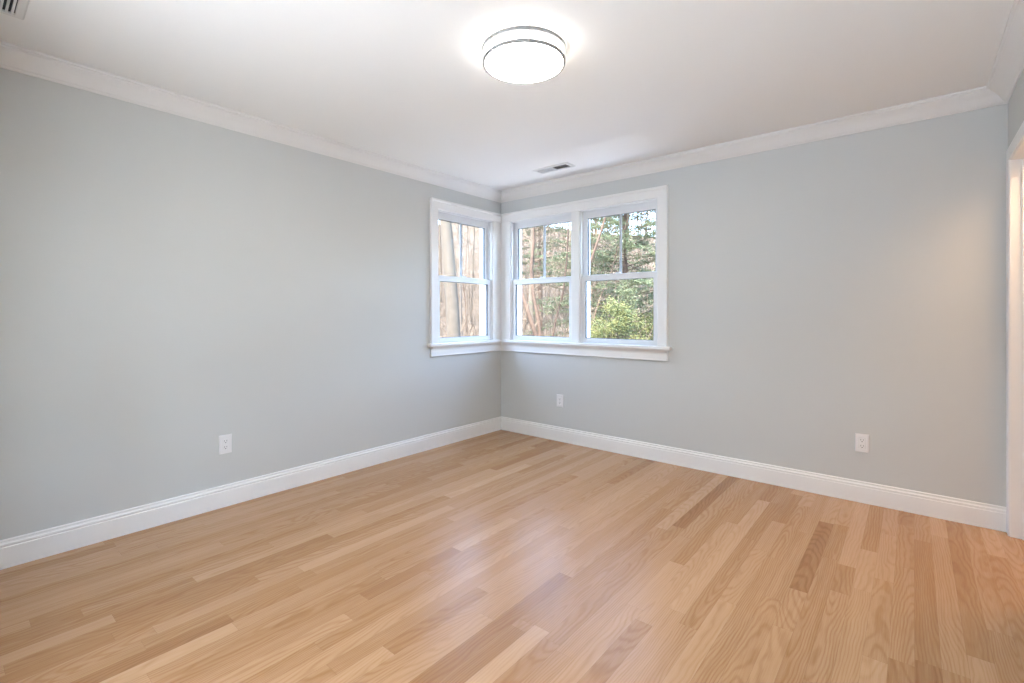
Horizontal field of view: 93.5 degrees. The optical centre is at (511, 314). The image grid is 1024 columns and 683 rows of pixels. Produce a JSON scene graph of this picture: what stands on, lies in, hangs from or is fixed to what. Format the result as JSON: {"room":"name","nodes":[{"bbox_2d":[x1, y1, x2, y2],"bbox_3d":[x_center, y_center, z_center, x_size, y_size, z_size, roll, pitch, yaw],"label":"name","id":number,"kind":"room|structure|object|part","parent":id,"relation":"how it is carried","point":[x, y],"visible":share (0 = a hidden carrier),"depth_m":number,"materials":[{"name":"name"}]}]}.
{"room":"empty bedroom","nodes":[
{"label":"empty bedroom","id":0,"kind":"room"},
{"bbox_2d":[0,68,500,539],"bbox_3d":[-1.429,-0.027,3.538,0.150,2.440,4.230,0,0,40],"label":"wall","id":1,"kind":"structure","parent":0,"point":[171,285],"depth_m":2.85,"materials":[{"name":"grey paint"}]},
{"bbox_2d":[219,434,231,454],"bbox_3d":[-1.779,0.807,2.993,0.008,0.117,0.073,0,0,40],"label":"wall outlet","id":2,"kind":"object","parent":1,"relation":"attached to","point":[225,441],"visible":1,"depth_m":2.99,"materials":[{"name":"plastic"}]},
{"bbox_2d":[223,438,228,449],"bbox_3d":[-1.779,0.807,2.993,0.007,0.067,0.033,0,0,40],"label":"receptacle","id":3,"kind":"object","parent":2,"relation":"attached to","point":[225,440],"depth_m":2.99,"materials":[{"name":"grey plastic"}]},
{"bbox_2d":[0,416,500,569],"bbox_3d":[-1.413,1.126,3.428,0.014,0.134,4.080,0,0,40],"label":"baseboard","id":4,"kind":"structure","parent":1,"relation":"attached to","point":[25,548],"depth_m":2.90,"materials":[{"name":"white paint"}]},
{"bbox_2d":[0,40,501,202],"bbox_3d":[-1.384,-1.201,3.403,0.092,0.092,4.080,0,0,40],"label":"crown molding","id":5,"kind":"structure","parent":1,"relation":"attached to","point":[19,59],"depth_m":2.87,"materials":[{"name":"white paint"}]},
{"bbox_2d":[430,197,500,342],"bbox_3d":[-0.478,-0.347,4.679,0.202,1.370,0.960,0,0,40],"label":"window","id":6,"kind":"structure","parent":1,"relation":"in","point":[485,281],"depth_m":4.78,"materials":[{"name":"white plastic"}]},
{"bbox_3d":[-0.492,-0.621,4.662,0.036,0.638,0.731,0,0,40],"label":"sash","id":7,"kind":"part","parent":6,"relation":"part of","materials":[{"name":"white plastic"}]},
{"bbox_3d":[-0.458,-0.048,4.633,0.041,0.609,0.731,0,0,40],"label":"sash","id":8,"kind":"part","parent":6,"relation":"part of","materials":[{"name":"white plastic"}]},
{"bbox_2d":[0,0,1013,190],"bbox_3d":[0.570,-1.347,1.797,5.450,0.200,4.350,0,0,40],"label":"ceiling","id":9,"kind":"structure","parent":0,"point":[408,81],"depth_m":2.37,"materials":[{"name":"white paint"}]},
{"bbox_2d":[0,0,29,19],"bbox_3d":[-2.010,-1.242,1.818,0.360,0.009,0.271,0,0,40],"label":"ceiling vent","id":10,"kind":"object","parent":9,"relation":"in","point":[14,8],"visible":1,"depth_m":1.95,"materials":[{"name":"metal"}]},
{"bbox_2d":[482,24,565,83],"bbox_3d":[0.057,-1.208,2.265,0.394,0.078,0.394,0,0,40],"label":"ceiling light","id":11,"kind":"object","parent":9,"relation":"attached to","point":[521,54],"visible":1,"depth_m":2.19,"materials":[{"name":"glass"}]},
{"bbox_3d":[0.057,-1.208,2.265,0.364,0.054,0.364,0,0,40],"label":"lamp shade","id":12,"kind":"part","parent":11,"relation":"part of","materials":[{"name":"white glass"}]},
{"bbox_2d":[486,43,562,81],"bbox_3d":[0.057,-1.174,2.265,0.360,0.012,0.360,0,0,40],"label":"diffuser","id":13,"kind":"object","parent":11,"relation":"attached to","point":[505,62],"depth_m":2.24,"materials":[{"name":"white glass"}]},
{"bbox_2d":[533,162,574,173],"bbox_3d":[0.356,-1.241,4.109,0.353,0.010,0.140,0,0,40],"label":"ceiling vent","id":14,"kind":"object","parent":9,"relation":"in","point":[565,165],"visible":1,"depth_m":4.09,"materials":[{"name":"metal"}]},
{"bbox_2d":[0,430,1023,682],"bbox_3d":[0.570,1.253,1.797,5.450,0.120,4.350,0,0,40],"label":"floor","id":15,"kind":"structure","parent":0,"point":[500,556],"depth_m":2.08,"materials":[{"name":"brown wood"}]},
{"bbox_2d":[501,104,1007,506],"bbox_3d":[1.351,-0.027,3.879,3.686,2.440,0.150,0,0,40],"label":"wall","id":16,"kind":"structure","parent":0,"point":[822,293],"depth_m":3.16,"materials":[{"name":"grey paint"}]},
{"bbox_2d":[511,212,570,341],"bbox_3d":[0.328,-0.332,4.746,0.855,1.340,0.175,0,0,40],"label":"window","id":17,"kind":"structure","parent":16,"relation":"in","point":[517,281],"depth_m":4.87,"materials":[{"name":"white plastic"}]},
{"bbox_3d":[0.291,-0.048,4.702,0.731,0.609,0.041,0,0,40],"label":"sash","id":18,"kind":"part","parent":17,"relation":"part of","materials":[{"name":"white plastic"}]},
{"bbox_3d":[0.319,-0.621,4.736,0.731,0.638,0.036,0,0,40],"label":"sash","id":19,"kind":"part","parent":17,"relation":"part of","materials":[{"name":"white plastic"}]},
{"bbox_2d":[427,339,671,349],"bbox_3d":[0.264,0.273,4.050,1.826,0.028,1.006,0,0,40],"label":"window sill","id":20,"kind":"structure","parent":16,"relation":"attached to","point":[496,340],"depth_m":4.37,"materials":[{"name":"white paint"}]},
{"bbox_2d":[431,185,668,360],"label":"window","id":21,"kind":"structure","parent":16,"relation":"in","point":[646,205],"depth_m":4.35,"materials":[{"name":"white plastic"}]},
{"bbox_3d":[0.921,-0.048,4.177,0.731,0.609,0.041,0,0,40],"label":"sash","id":22,"kind":"part","parent":21,"relation":"part of","materials":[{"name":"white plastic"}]},
{"bbox_3d":[0.950,-0.621,4.212,0.731,0.638,0.036,0,0,40],"label":"sash","id":23,"kind":"part","parent":21,"relation":"part of","materials":[{"name":"white plastic"}]},
{"bbox_2d":[557,394,562,406],"bbox_3d":[0.449,0.813,4.526,0.073,0.117,0.008,0,0,40],"label":"wall outlet","id":24,"kind":"object","parent":16,"relation":"attached to","point":[559,397],"visible":1,"depth_m":4.52,"materials":[{"name":"plastic"}]},
{"bbox_2d":[501,416,1005,531],"bbox_3d":[1.295,1.126,3.818,3.679,0.134,0.014,0,0,40],"label":"baseboard","id":25,"kind":"structure","parent":16,"relation":"attached to","point":[979,514],"depth_m":3.30,"materials":[{"name":"white paint"}]},
{"bbox_2d":[501,86,1005,202],"bbox_3d":[1.273,-1.201,3.786,3.686,0.092,0.092,0,0,40],"label":"crown molding","id":26,"kind":"structure","parent":16,"relation":"attached to","point":[981,97],"depth_m":3.29,"materials":[{"name":"white paint"}]},
{"bbox_2d":[855,433,868,452],"bbox_3d":[2.218,0.817,3.054,0.073,0.117,0.008,0,0,40],"label":"wall outlet","id":27,"kind":"object","parent":16,"relation":"attached to","point":[859,438],"visible":1,"depth_m":3.05,"materials":[{"name":"plastic"}]},
{"bbox_2d":[859,437,864,448],"bbox_3d":[2.219,0.817,3.054,0.033,0.067,0.007,0,0,40],"label":"receptacle","id":28,"kind":"object","parent":27,"relation":"attached to","point":[861,439],"depth_m":3.05,"materials":[{"name":"grey plastic"}]},
{"bbox_2d":[1008,69,1023,146],"bbox_3d":[1.509,-0.027,1.094,0.120,2.440,4.230,0,0,40],"label":"wall","id":29,"kind":"structure","parent":0,"point":[1016,102],"depth_m":2.42,"materials":[{"name":"grey paint"}]},
{"bbox_2d":[987,0,1023,103],"bbox_3d":[1.379,-1.201,1.104,0.092,0.092,4.080,0,0,40],"label":"crown molding","id":30,"kind":"structure","parent":29,"relation":"attached to","point":[1008,66],"depth_m":2.26,"materials":[{"name":"white paint"}]},
{"bbox_2d":[1006,121,1023,539],"bbox_3d":[2.445,0.149,2.226,0.128,2.086,0.974,0,0,40],"label":"door frame","id":31,"kind":"structure","parent":29,"relation":"in","point":[1014,153],"depth_m":2.57,"materials":[{"name":"white paint"}]},
{"label":"outside","id":32,"kind":"structure","parent":0,"visible":0},
{"bbox_2d":[438,223,654,338],"bbox_3d":[4.344,-10.266,33.812,110.000,24.205,100.000,0,0,40],"label":"ground","id":33,"kind":"structure","parent":32,"point":[465,228],"depth_m":59.15,"materials":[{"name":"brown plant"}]},
{"bbox_2d":[440,220,460,336],"bbox_3d":[-1.256,-5.542,8.687,5.597,15.190,3.204,0,0,31],"label":"bare tree","id":34,"kind":"object","parent":33,"relation":"on","point":[449,269],"visible":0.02,"depth_m":8.99,"materials":[{"name":"brown plant"}]},
{"bbox_2d":[438,220,463,302],"bbox_3d":[-6.034,-9.085,40.400,5.804,16.849,6.539,0,0,-13],"label":"bare tree","id":35,"kind":"object","parent":33,"relation":"on","point":[439,220],"visible":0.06,"depth_m":39.95,"materials":[{"name":"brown plant"}]},
{"bbox_2d":[439,227,469,287],"bbox_3d":[-5.079,-6.295,38.339,6.935,11.936,6.124,0,0,-6],"label":"bare tree","id":36,"kind":"object","parent":33,"relation":"on","point":[455,227],"visible":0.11,"depth_m":38.23,"materials":[{"name":"brown plant"}]},
{"bbox_2d":[438,224,478,326],"bbox_3d":[-3.326,-3.172,19.532,5.638,9.704,4.979,0,0,-6],"label":"bare tree","id":37,"kind":"object","parent":33,"relation":"on","point":[452,224],"visible":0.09,"depth_m":19.58,"materials":[{"name":"brown plant"}]},
{"bbox_2d":[438,221,479,331],"bbox_3d":[-2.549,-3.976,26.267,5.372,10.409,5.528,0,0,-25],"label":"bare tree","id":38,"kind":"object","parent":33,"relation":"on","point":[439,221],"visible":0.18,"depth_m":26.11,"materials":[{"name":"brown plant"}]},
{"bbox_2d":[452,232,465,285],"bbox_3d":[-6.670,-9.561,50.021,5.232,14.275,5.839,0,0,9],"label":"bare tree","id":39,"kind":"object","parent":33,"relation":"on","point":[452,232],"visible":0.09,"depth_m":50.08,"materials":[{"name":"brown plant"}]},
{"bbox_2d":[439,223,479,335],"bbox_3d":[-1.827,-4.512,18.026,4.681,12.586,5.462,0,0,-16],"label":"bare tree","id":40,"kind":"object","parent":33,"relation":"on","point":[458,231],"visible":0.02,"depth_m":18.05,"materials":[{"name":"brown plant"}]},
{"bbox_2d":[441,227,479,323],"bbox_3d":[-2.479,-6.342,28.667,5.009,14.541,5.643,0,0,24],"label":"bare tree","id":41,"kind":"object","parent":33,"relation":"on","point":[463,227],"visible":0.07,"depth_m":28.98,"materials":[{"name":"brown plant"}]},
{"bbox_2d":[453,226,479,288],"bbox_3d":[-4.647,-8.291,48.473,4.524,12.344,5.049,0,0,6],"label":"bare tree","id":42,"kind":"object","parent":33,"relation":"on","point":[453,226],"visible":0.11,"depth_m":48.50,"materials":[{"name":"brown plant"}]},
{"bbox_2d":[454,225,479,297],"bbox_3d":[-1.715,-6.088,32.518,5.867,13.148,6.488,0,0,10],"label":"bare tree","id":43,"kind":"object","parent":33,"relation":"on","point":[464,225],"visible":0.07,"depth_m":32.98,"materials":[{"name":"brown plant"}]},
{"bbox_2d":[454,225,479,298],"bbox_3d":[-2.608,-7.469,41.501,6.926,13.041,6.731,0,0,37],"label":"bare tree","id":44,"kind":"object","parent":33,"relation":"on","point":[457,225],"visible":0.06,"depth_m":41.62,"materials":[{"name":"brown plant"}]},
{"bbox_2d":[456,226,478,295],"bbox_3d":[-3.985,-7.292,41.223,5.035,12.311,4.512,0,0,36],"label":"bare tree","id":45,"kind":"object","parent":33,"relation":"on","point":[467,226],"visible":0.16,"depth_m":41.87,"materials":[{"name":"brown plant"}]},
{"bbox_2d":[438,229,523,316],"bbox_3d":[-1.015,-3.724,22.897,5.333,10.394,6.039,0,0,-32],"label":"bare tree","id":46,"kind":"object","parent":33,"relation":"on","point":[476,229],"visible":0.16,"depth_m":23.47,"materials":[{"name":"brown plant"}]},
{"bbox_2d":[442,226,543,295],"bbox_3d":[-0.801,-6.568,25.759,6.562,16.044,5.880,0,0,14],"label":"bare tree","id":47,"kind":"object","parent":33,"relation":"on","point":[469,226],"visible":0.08,"depth_m":24.52,"materials":[{"name":"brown plant"}]},
{"bbox_2d":[457,229,557,308],"bbox_3d":[0.831,-6.798,23.115,6.752,16.509,6.051,0,0,-23],"label":"bare tree","id":48,"kind":"object","parent":33,"relation":"on","point":[527,229],"visible":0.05,"depth_m":23.29,"materials":[{"name":"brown plant"}]},
{"bbox_2d":[453,226,566,296],"bbox_3d":[0.442,-7.839,17.856,7.540,19.429,6.693,0,0,38],"label":"bare tree","id":49,"kind":"object","parent":33,"relation":"on","point":[548,226],"visible":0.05,"depth_m":17.46,"materials":[{"name":"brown plant"}]},
{"bbox_2d":[522,244,547,334],"bbox_3d":[-0.361,-5.105,23.573,4.764,12.998,5.316,0,0,38],"label":"bare tree","id":50,"kind":"object","parent":33,"relation":"on","point":[538,244],"visible":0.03,"depth_m":23.21,"materials":[{"name":"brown plant"}]},
{"bbox_2d":[522,225,549,324],"bbox_3d":[0.969,-5.434,29.985,5.497,12.665,4.710,0,0,19],"label":"bare tree","id":51,"kind":"object","parent":33,"relation":"on","point":[549,225],"visible":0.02,"depth_m":29.90,"materials":[{"name":"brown plant"}]},
{"bbox_2d":[522,232,558,306],"bbox_3d":[2.080,-7.529,31.817,5.611,16.288,6.321,0,0,-2],"label":"bare tree","id":52,"kind":"object","parent":33,"relation":"on","point":[551,232],"visible":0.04,"depth_m":32.18,"materials":[{"name":"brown plant"}]},
{"bbox_2d":[522,224,559,329],"bbox_3d":[0.958,-4.065,26.883,5.533,10.417,5.377,0,0,3],"label":"bare tree","id":53,"kind":"object","parent":33,"relation":"on","point":[556,224],"visible":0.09,"depth_m":26.91,"materials":[{"name":"brown plant"}]},
{"bbox_2d":[522,225,569,315],"bbox_3d":[2.275,-4.214,29.020,5.438,10.239,5.285,0,0,-26],"label":"bare tree","id":54,"kind":"object","parent":33,"relation":"on","point":[555,225],"visible":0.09,"depth_m":29.27,"materials":[{"name":"brown plant"}]},
{"bbox_2d":[440,245,652,339],"bbox_3d":[4.805,-2.275,29.565,32.176,8.147,43.153,0,0,0],"label":"undergrowth","id":55,"kind":"object","parent":33,"relation":"on","point":[560,315],"visible":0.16,"depth_m":15.92,"materials":[{"name":"plant"}]},
{"bbox_2d":[438,210,654,336],"bbox_3d":[1.168,-2.791,11.206,7.620,9.733,5.667,0,0,18],"label":"bare tree","id":56,"kind":"object","parent":33,"relation":"on","point":[529,316],"visible":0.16,"depth_m":10.90,"materials":[{"name":"brown plant"}]},
{"bbox_2d":[522,225,570,335],"bbox_3d":[1.067,-3.047,19.178,3.857,9.613,4.087,0,0,16],"label":"evergreen tree","id":57,"kind":"object","parent":33,"relation":"on","point":[538,256],"visible":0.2,"depth_m":18.89,"materials":[{"name":"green plant"}]},
{"bbox_2d":[526,225,570,319],"bbox_3d":[1.791,-5.256,27.202,5.455,12.569,4.674,0,0,-5],"label":"bare tree","id":58,"kind":"object","parent":33,"relation":"on","point":[548,225],"visible":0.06,"depth_m":27.26,"materials":[{"name":"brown plant"}]},
{"bbox_2d":[527,224,569,313],"bbox_3d":[2.172,-5.164,31.034,5.245,11.754,5.800,0,0,-35],"label":"bare tree","id":59,"kind":"object","parent":33,"relation":"on","point":[554,224],"visible":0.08,"depth_m":30.78,"materials":[{"name":"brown plant"}]},
{"bbox_2d":[534,224,570,315],"bbox_3d":[3.023,-6.934,29.563,6.233,15.239,5.585,0,0,39],"label":"bare tree","id":60,"kind":"object","parent":33,"relation":"on","point":[564,224],"visible":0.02,"depth_m":30.43,"materials":[{"name":"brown plant"}]},
{"bbox_2d":[534,223,597,328],"bbox_3d":[2.372,-5.298,26.508,6.334,12.834,5.727,0,0,5],"label":"bare tree","id":61,"kind":"object","parent":33,"relation":"on","point":[566,223],"visible":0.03,"depth_m":26.39,"materials":[{"name":"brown plant"}]},
{"bbox_2d":[522,223,640,335],"bbox_3d":[-0.059,-4.276,13.354,7.261,12.274,6.062,0,0,-29],"label":"bare tree","id":62,"kind":"object","parent":33,"relation":"on","point":[531,229],"visible":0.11,"depth_m":13.38,"materials":[{"name":"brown plant"}]},
{"bbox_2d":[522,210,654,338],"bbox_3d":[2.897,-2.050,11.829,5.369,7.943,4.516,0,0,16],"label":"evergreen tree","id":63,"kind":"object","parent":33,"relation":"on","point":[624,291],"visible":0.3,"depth_m":11.63,"materials":[{"name":"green plant"}]},
{"bbox_2d":[525,212,653,323],"bbox_3d":[3.480,-4.931,19.250,6.974,13.593,7.898,0,0,22],"label":"bare tree","id":64,"kind":"object","parent":33,"relation":"on","point":[637,212],"visible":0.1,"depth_m":18.52,"materials":[{"name":"brown plant"}]},
{"bbox_2d":[535,216,647,333],"bbox_3d":[3.469,-2.557,20.848,5.133,8.266,5.469,0,0,40],"label":"evergreen tree","id":65,"kind":"object","parent":33,"relation":"on","point":[606,245],"visible":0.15,"depth_m":20.86,"materials":[{"name":"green plant"}]},
{"bbox_2d":[590,316,608,337],"bbox_3d":[1.836,0.927,10.511,1.398,1.769,1.545,0,0,33],"label":"leafy shrub","id":66,"kind":"object","parent":33,"relation":"on","point":[604,316],"visible":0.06,"depth_m":10.52,"materials":[{"name":"green plant"}]},
{"bbox_2d":[551,218,649,298],"bbox_3d":[3.288,-4.542,20.686,6.314,12.232,6.497,0,0,-13],"label":"bare tree","id":67,"kind":"object","parent":33,"relation":"on","point":[598,218],"visible":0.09,"depth_m":20.62,"materials":[{"name":"brown plant"}]},
{"bbox_2d":[562,214,654,287],"bbox_3d":[4.931,-6.879,21.786,6.486,16.712,5.757,0,0,-39],"label":"bare tree","id":68,"kind":"object","parent":33,"relation":"on","point":[627,214],"visible":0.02,"depth_m":22.05,"materials":[{"name":"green plant"}]},
{"bbox_2d":[590,295,650,339],"bbox_3d":[1.916,0.821,8.904,2.044,2.356,2.380,0,0,-12],"label":"leafy shrub","id":69,"kind":"object","parent":33,"relation":"on","point":[616,325],"visible":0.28,"depth_m":8.65,"materials":[{"name":"green plant"}]},
{"bbox_2d":[591,215,653,307],"bbox_3d":[8.801,-6.869,33.064,6.851,13.883,6.194,0,0,-27],"label":"bare tree","id":70,"kind":"object","parent":33,"relation":"on","point":[633,215],"visible":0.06,"depth_m":33.12,"materials":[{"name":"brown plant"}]},
{"bbox_2d":[594,214,654,321],"bbox_3d":[5.292,-5.901,14.464,6.332,15.480,5.674,0,0,9],"label":"bare tree","id":71,"kind":"object","parent":33,"relation":"on","point":[634,214],"visible":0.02,"depth_m":15.87,"materials":[{"name":"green plant"}]},
{"bbox_2d":[615,213,654,312],"bbox_3d":[6.277,-4.290,23.414,4.993,11.190,5.522,0,0,29],"label":"bare tree","id":72,"kind":"object","parent":33,"relation":"on","point":[643,213],"visible":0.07,"depth_m":23.38,"materials":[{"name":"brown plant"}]},
{"bbox_2d":[622,313,652,339],"bbox_3d":[3.087,0.836,11.059,1.932,1.885,1.610,0,0,-38],"label":"leafy shrub","id":73,"kind":"object","parent":33,"relation":"on","point":[647,330],"visible":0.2,"depth_m":10.91,"materials":[{"name":"green plant"}]},
{"bbox_2d":[628,213,653,320],"bbox_3d":[7.929,-5.355,27.165,4.519,12.330,5.043,0,0,22],"label":"bare tree","id":74,"kind":"object","parent":33,"relation":"on","point":[653,213],"visible":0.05,"depth_m":27.23,"materials":[{"name":"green plant"}]}
]}

